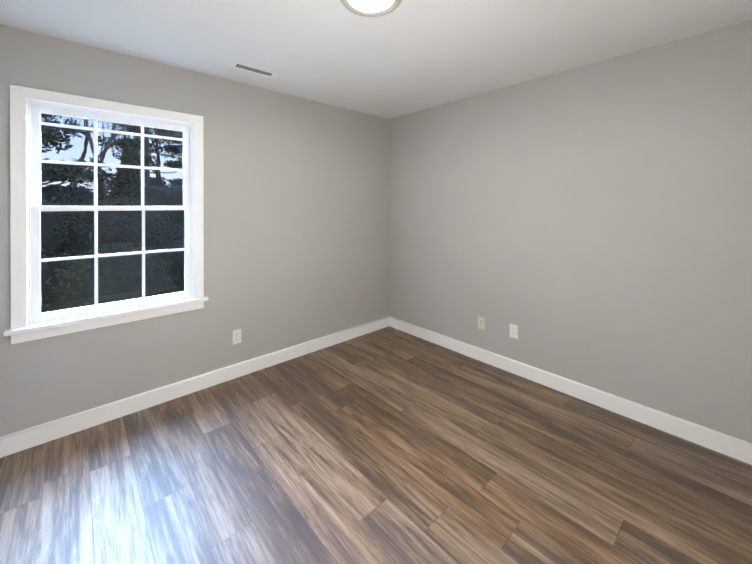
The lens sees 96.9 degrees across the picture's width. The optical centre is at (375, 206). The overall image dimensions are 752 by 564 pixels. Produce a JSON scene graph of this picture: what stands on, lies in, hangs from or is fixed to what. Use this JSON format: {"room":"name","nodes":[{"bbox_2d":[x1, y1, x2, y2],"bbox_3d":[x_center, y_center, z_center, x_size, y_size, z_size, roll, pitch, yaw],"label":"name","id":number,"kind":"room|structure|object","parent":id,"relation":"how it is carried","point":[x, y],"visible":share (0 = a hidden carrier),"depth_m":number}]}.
{"room":"empty bedroom","nodes":[
{"label":"empty bedroom","id":0,"kind":"room"},
{"bbox_2d":[0,24,388,436],"bbox_3d":[-1.157,0.190,2.860,3.720,2.440,0.160,0,0,-42],"label":"wall","id":1,"kind":"structure","parent":0,"point":[296,220],"depth_m":2.74},
{"bbox_2d":[3,85,207,343],"bbox_3d":[-1.753,0.045,2.288,1.060,1.480,0.208,0,0,-42],"label":"window","id":2,"kind":"structure","parent":1,"relation":"in","point":[106,213],"depth_m":2.21},
{"bbox_2d":[0,316,388,457],"bbox_3d":[-1.104,1.354,2.794,3.386,0.112,0.014,0,0,-42],"label":"baseboard","id":3,"kind":"structure","parent":1,"relation":"attached to","point":[18,441],"depth_m":2.39},
{"bbox_2d":[233,329,240,344],"bbox_3d":[-1.148,1.075,2.757,0.070,0.114,0.009,0,0,-42],"label":"electrical outlet","id":4,"kind":"object","parent":1,"relation":"attached to","point":[236,336],"visible":1,"depth_m":2.75},
{"bbox_2d":[0,326,751,563],"bbox_3d":[0.003,1.464,1.580,3.720,0.100,3.620,0,0,-42],"label":"floor","id":5,"kind":"structure","parent":0,"point":[388,445],"depth_m":1.73},
{"bbox_2d":[0,0,751,118],"bbox_3d":[0.003,-1.076,1.572,3.720,0.100,3.620,0,0,-42],"label":"ceiling","id":6,"kind":"structure","parent":0,"point":[404,57],"depth_m":2.01},
{"bbox_2d":[228,60,279,77],"bbox_3d":[-0.913,-1.026,2.503,0.340,0.006,0.130,0,0,-42],"label":"ceiling vent","id":7,"kind":"object","parent":6,"relation":"in","point":[238,65],"visible":1,"depth_m":2.49},
{"bbox_2d":[340,0,401,16],"bbox_3d":[-0.024,-1.010,1.613,0.308,0.032,0.308,0,0,-42],"label":"recessed light","id":8,"kind":"object","parent":6,"relation":"in","point":[392,8],"visible":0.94,"depth_m":1.70},
{"bbox_2d":[347,0,394,12],"bbox_3d":[-0.024,-1.009,1.613,0.232,0.034,0.232,0,0,-42],"label":"diffuser","id":9,"kind":"object","parent":8,"relation":"attached to","point":[371,6],"visible":1,"depth_m":1.65},
{"bbox_2d":[389,20,751,442],"bbox_3d":[1.377,0.190,2.710,0.160,2.440,3.460,0,0,-42],"label":"wall","id":10,"kind":"structure","parent":0,"point":[590,225],"depth_m":2.35},
{"bbox_2d":[478,316,484,329],"bbox_3d":[0.960,1.064,3.045,0.012,0.114,0.070,0,0,-42],"label":"outlet","id":11,"kind":"object","parent":10,"relation":"attached to","point":[481,322],"visible":1,"depth_m":3.04},
{"bbox_2d":[510,324,517,338],"bbox_3d":[1.165,1.055,2.822,0.009,0.114,0.070,0,0,-42],"label":"electrical outlet","id":12,"kind":"object","parent":10,"relation":"attached to","point":[513,331],"visible":1,"depth_m":2.81},
{"bbox_2d":[389,316,751,464],"bbox_3d":[1.259,1.354,2.715,0.014,0.112,3.300,0,0,-42],"label":"baseboard","id":13,"kind":"structure","parent":10,"relation":"attached to","point":[728,445],"depth_m":2.34}
]}

